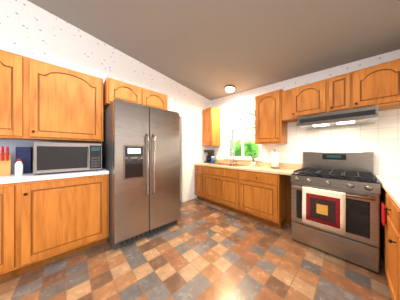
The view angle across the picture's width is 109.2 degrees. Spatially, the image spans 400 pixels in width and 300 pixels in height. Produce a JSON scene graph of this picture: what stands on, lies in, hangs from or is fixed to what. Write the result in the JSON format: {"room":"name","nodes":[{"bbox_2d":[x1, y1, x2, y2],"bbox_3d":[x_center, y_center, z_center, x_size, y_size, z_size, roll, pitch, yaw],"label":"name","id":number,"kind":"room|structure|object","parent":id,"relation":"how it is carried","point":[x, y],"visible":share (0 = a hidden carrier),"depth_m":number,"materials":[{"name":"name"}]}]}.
{"room":"kitchen","nodes":[
{"label":"kitchen","id":0,"kind":"room"},
{"bbox_2d":[0,0,210,200],"bbox_3d":[-1.816,-0.726,2.189,5.900,3.900,0.120,0,0,-43],"label":"wall","id":1,"kind":"structure","parent":0,"point":[30,30],"depth_m":2.20,"materials":[{"name":"paint"}]},
{"bbox_2d":[0,49,23,139],"bbox_3d":[-2.268,-0.589,1.448,0.680,0.905,0.343,0,0,-43],"label":"upper cabinet","id":2,"kind":"object","parent":1,"relation":"attached to","point":[11,64],"depth_m":1.50,"materials":[{"name":"brown wood"}]},
{"bbox_2d":[0,139,100,172],"bbox_3d":[-2.386,0.089,1.579,2.135,0.470,0.003,0,0,-43],"label":"backsplash","id":3,"kind":"structure","parent":1,"relation":"attached to","point":[12,144],"depth_m":1.71,"materials":[{"name":"blue"}]},
{"bbox_2d":[24,56,102,142],"bbox_3d":[-1.757,-0.589,1.920,0.710,0.905,0.343,0,0,-43],"label":"upper cabinet","id":4,"kind":"object","parent":1,"relation":"attached to","point":[41,101],"depth_m":1.74,"materials":[{"name":"brown wood"}]},
{"bbox_2d":[103,77,166,109],"bbox_3d":[-1.080,-0.859,2.454,0.960,0.365,0.476,0,0,-43],"label":"upper cabinet","id":5,"kind":"object","parent":1,"relation":"attached to","point":[113,89],"visible":0.62,"depth_m":2.20,"materials":[{"name":"brown wood"}]},
{"bbox_2d":[167,109,185,201],"bbox_3d":[-0.766,0.149,3.145,1.040,2.150,0.138,0,0,-43],"label":"door frame","id":6,"kind":"structure","parent":1,"relation":"attached to","point":[182,156],"depth_m":3.40,"materials":[{"name":"white paint"}]},
{"bbox_2d":[203,107,219,145],"bbox_3d":[0.286,-0.626,3.798,0.376,0.980,0.354,0,0,-43],"label":"upper cabinet","id":7,"kind":"object","parent":1,"relation":"attached to","point":[211,126],"visible":1,"depth_m":3.68,"materials":[{"name":"brown wood"}]},
{"bbox_2d":[0,198,391,299],"bbox_3d":[-0.551,1.274,0.804,5.880,0.100,3.830,0,0,-43],"label":"floor","id":8,"kind":"structure","parent":0,"point":[202,250],"depth_m":1.46,"materials":[{"name":"tile"}]},
{"bbox_2d":[0,180,15,280],"bbox_3d":[-2.151,0.761,1.366,0.760,0.925,0.623,0,0,-43],"label":"base cabinet","id":9,"kind":"object","parent":8,"relation":"on","point":[7,191],"depth_m":1.30,"materials":[{"name":"brown wood"}]},
{"bbox_2d":[16,172,108,275],"bbox_3d":[-1.659,0.761,1.820,0.740,0.925,0.623,0,0,-43],"label":"base cabinet","id":10,"kind":"object","parent":8,"relation":"on","point":[46,218],"depth_m":1.53,"materials":[{"name":"brown wood"}]},
{"bbox_2d":[0,168,107,183],"bbox_3d":[-2.171,0.279,1.346,2.136,0.039,0.625,0,0,-43],"label":"countertop","id":11,"kind":"structure","parent":10,"relation":"on","point":[28,176],"depth_m":1.54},
{"bbox_2d":[0,146,10,175],"bbox_3d":[-2.072,0.105,1.494,0.200,0.307,0.100,0,0,39],"label":"knife block","id":12,"kind":"object","parent":11,"relation":"on","point":[5,164],"visible":1,"depth_m":1.48,"materials":[{"name":"brown wood"}]},
{"bbox_2d":[15,159,22,175],"bbox_3d":[-1.928,0.171,1.514,0.056,0.174,0.055,0,0,-43],"label":"bottle","id":13,"kind":"object","parent":11,"relation":"on","point":[18,167],"visible":1,"depth_m":1.50,"materials":[{"name":"white plastic"}]},
{"bbox_2d":[16,147,32,173],"bbox_3d":[-2.076,0.106,1.690,0.110,0.304,0.200,0,0,-43],"label":"box","id":14,"kind":"object","parent":11,"relation":"on","point":[24,155],"visible":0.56,"depth_m":1.63,"materials":[{"name":"blue cardboard"}]},
{"bbox_2d":[33,141,101,174],"bbox_3d":[-1.664,0.078,1.841,0.610,0.360,0.477,0,0,-43],"label":"microwave","id":15,"kind":"object","parent":11,"relation":"on","point":[52,157],"visible":1,"depth_m":1.65,"materials":[{"name":"silver metal"}]},
{"bbox_2d":[102,99,179,249],"bbox_3d":[-0.927,0.293,2.284,0.950,1.862,0.885,0,0,-43],"label":"fridge","id":16,"kind":"object","parent":8,"relation":"on","point":[140,153],"visible":1,"depth_m":1.92,"materials":[{"name":"grey metal"}]},
{"bbox_2d":[194,163,201,199],"bbox_3d":[0.182,0.789,3.729,0.623,0.870,0.314,0,0,-43],"label":"base cabinet","id":17,"kind":"object","parent":8,"relation":"on","point":[198,166],"depth_m":3.52,"materials":[{"name":"brown wood"}]},
{"bbox_2d":[202,167,237,212],"bbox_3d":[0.627,0.789,3.246,0.623,0.870,1.000,0,0,-43],"label":"base cabinet","id":18,"kind":"object","parent":8,"relation":"on","point":[219,184],"depth_m":3.00,"materials":[{"name":"brown wood"}]},
{"bbox_2d":[238,171,285,228],"bbox_3d":[1.197,0.789,2.629,0.623,0.870,0.680,0,0,-43],"label":"base cabinet","id":19,"kind":"object","parent":8,"relation":"on","point":[260,191],"depth_m":2.36,"materials":[{"name":"brown wood"}]},
{"bbox_2d":[202,163,301,174],"bbox_3d":[0.812,0.334,3.045,0.625,0.040,2.174,0,0,-43],"label":"countertop","id":20,"kind":"structure","parent":19,"relation":"on","point":[282,170],"depth_m":2.55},
{"bbox_2d":[204,150,213,162],"bbox_3d":[0.251,0.142,3.813,0.220,0.340,0.196,0,0,-43],"label":"coffee maker","id":21,"kind":"object","parent":20,"relation":"on","point":[210,154],"visible":0.88,"depth_m":3.76,"materials":[{"name":"black plastic"}]},
{"bbox_2d":[218,163,249,166],"bbox_3d":[0.629,0.404,3.247,0.464,0.196,0.864,0,0,-43],"label":"sink","id":22,"kind":"object","parent":20,"relation":"in","point":[219,164],"depth_m":3.24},
{"bbox_2d":[230,151,237,162],"bbox_3d":[0.760,0.160,3.365,0.185,0.304,0.210,0,0,-43],"label":"faucet","id":23,"kind":"object","parent":20,"relation":"on","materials":[{"name":"silver metal"}]},
{"bbox_2d":[250,152,257,165],"bbox_3d":[1.116,0.168,2.971,0.185,0.287,0.154,0,0,-43],"label":"plant","id":24,"kind":"object","parent":20,"relation":"on","point":[253,163],"visible":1,"depth_m":2.93,"materials":[{"name":"green plant"}]},
{"bbox_2d":[270,149,278,168],"bbox_3d":[1.371,0.139,2.599,0.150,0.347,0.150,0,0,-43],"label":"paper towel","id":25,"kind":"object","parent":20,"relation":"on","point":[275,160],"visible":1,"depth_m":2.55,"materials":[{"name":"white paper"}]},
{"bbox_2d":[286,175,291,224],"bbox_3d":[1.615,0.789,2.429,0.280,0.870,0.180,0,0,-43],"label":"base cabinet","id":26,"kind":"object","parent":8,"relation":"on","point":[288,177],"depth_m":2.37,"materials":[{"name":"brown wood"}]},
{"bbox_2d":[291,152,380,272],"bbox_3d":[1.734,0.619,1.879,0.822,1.210,0.760,0,0,-43],"label":"range","id":27,"kind":"object","parent":8,"relation":"on","point":[335,203],"visible":1,"depth_m":1.63,"materials":[{"name":"silver metal"}]},
{"bbox_2d":[302,186,345,235],"bbox_3d":[1.425,0.668,1.655,0.062,0.442,0.380,0,0,-43],"label":"towel","id":28,"kind":"object","parent":27,"relation":"hanging from","point":[325,209],"depth_m":1.62,"materials":[{"name":"fabric"}]},
{"bbox_2d":[380,187,390,276],"bbox_3d":[1.651,0.789,0.834,0.642,0.870,0.674,0,0,-43],"label":"base cabinet","id":29,"kind":"object","parent":8,"relation":"on","point":[383,196],"depth_m":1.29,"materials":[{"name":"brown wood"}]},
{"bbox_2d":[387,199,399,299],"bbox_3d":[1.281,0.789,0.493,0.652,0.870,0.674,0,0,-43],"label":"base cabinet","id":30,"kind":"object","parent":8,"relation":"on","point":[390,217],"depth_m":1.02,"materials":[{"name":"brown wood"}]},
{"bbox_2d":[375,175,399,210],"bbox_3d":[1.791,0.334,0.952,2.024,0.040,0.657,0,0,-43],"label":"countertop","id":31,"kind":"structure","parent":30,"relation":"on","point":[391,184],"depth_m":1.29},
{"bbox_2d":[27,0,399,99],"bbox_3d":[-0.551,-1.781,0.804,6.180,1.226,4.130,0,0,-43],"label":"ceiling","id":32,"kind":"structure","parent":0,"point":[210,49],"depth_m":1.86,"materials":[{"name":"grey paint"}]},
{"bbox_2d":[224,85,235,92],"bbox_3d":[0.673,-1.373,3.211,0.250,0.112,0.250,10,-3,-42],"label":"ceiling light","id":33,"kind":"object","parent":32,"relation":"attached to","point":[229,88],"visible":1,"depth_m":3.15,"materials":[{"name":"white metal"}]},
{"bbox_2d":[211,49,399,175],"bbox_3d":[1.594,-0.726,2.784,0.160,3.900,3.870,0,0,-43],"label":"wall","id":34,"kind":"structure","parent":0,"point":[224,104],"depth_m":2.59,"materials":[{"name":"paint"}]},
{"bbox_2d":[224,100,261,160],"bbox_3d":[1.014,-0.486,3.385,0.200,1.390,0.990,0,0,-43],"label":"window","id":35,"kind":"structure","parent":34,"relation":"in","point":[233,108],"depth_m":3.44,"materials":[{"name":"white paint"}]},
{"bbox_2d":[215,159,301,166],"bbox_3d":[1.034,0.270,3.250,0.020,0.092,2.174,0,0,-43],"label":"backsplash","id":36,"kind":"structure","parent":34,"relation":"attached to","point":[219,160],"depth_m":2.88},
{"bbox_2d":[255,89,286,143],"bbox_3d":[1.322,-0.596,2.676,0.376,0.920,0.470,0,0,-43],"label":"upper cabinet","id":37,"kind":"object","parent":34,"relation":"attached to","point":[270,126],"visible":1,"depth_m":2.55,"materials":[{"name":"brown wood"}]},
{"bbox_2d":[215,108,399,176],"bbox_3d":[1.534,-0.101,2.729,0.003,0.850,3.630,0,0,-43],"label":"backsplash","id":38,"kind":"structure","parent":34,"relation":"attached to","point":[380,137],"depth_m":2.03,"materials":[{"name":"white tile"}]},
{"bbox_2d":[297,105,378,129],"bbox_3d":[1.870,-0.439,1.991,0.500,0.158,0.760,0,0,-43],"label":"range hood","id":39,"kind":"object","parent":34,"relation":"attached to","point":[361,116],"visible":1,"depth_m":1.83,"materials":[{"name":"silver metal"}]},
{"bbox_2d":[282,59,399,122],"bbox_3d":[2.052,-0.766,1.884,0.376,0.490,1.674,0,0,-43],"label":"upper cabinet","id":40,"kind":"object","parent":34,"relation":"attached to","point":[379,85],"visible":1,"depth_m":1.82,"materials":[{"name":"brown wood"}]},
{"label":"outside","id":41,"kind":"structure","parent":0,"visible":0},
{"bbox_2d":[230,106,258,156],"bbox_3d":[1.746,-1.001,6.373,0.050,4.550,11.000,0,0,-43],"label":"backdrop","id":42,"kind":"structure","parent":41,"point":[247,142],"depth_m":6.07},
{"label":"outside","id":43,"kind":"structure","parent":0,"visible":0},
{"bbox_2d":[230,107,254,156],"bbox_3d":[1.056,0.099,5.056,1.950,2.350,4.000,0,0,-43],"label":"pergola","id":44,"kind":"object","parent":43,"point":[248,110],"depth_m":4.93,"materials":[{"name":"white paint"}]}
]}

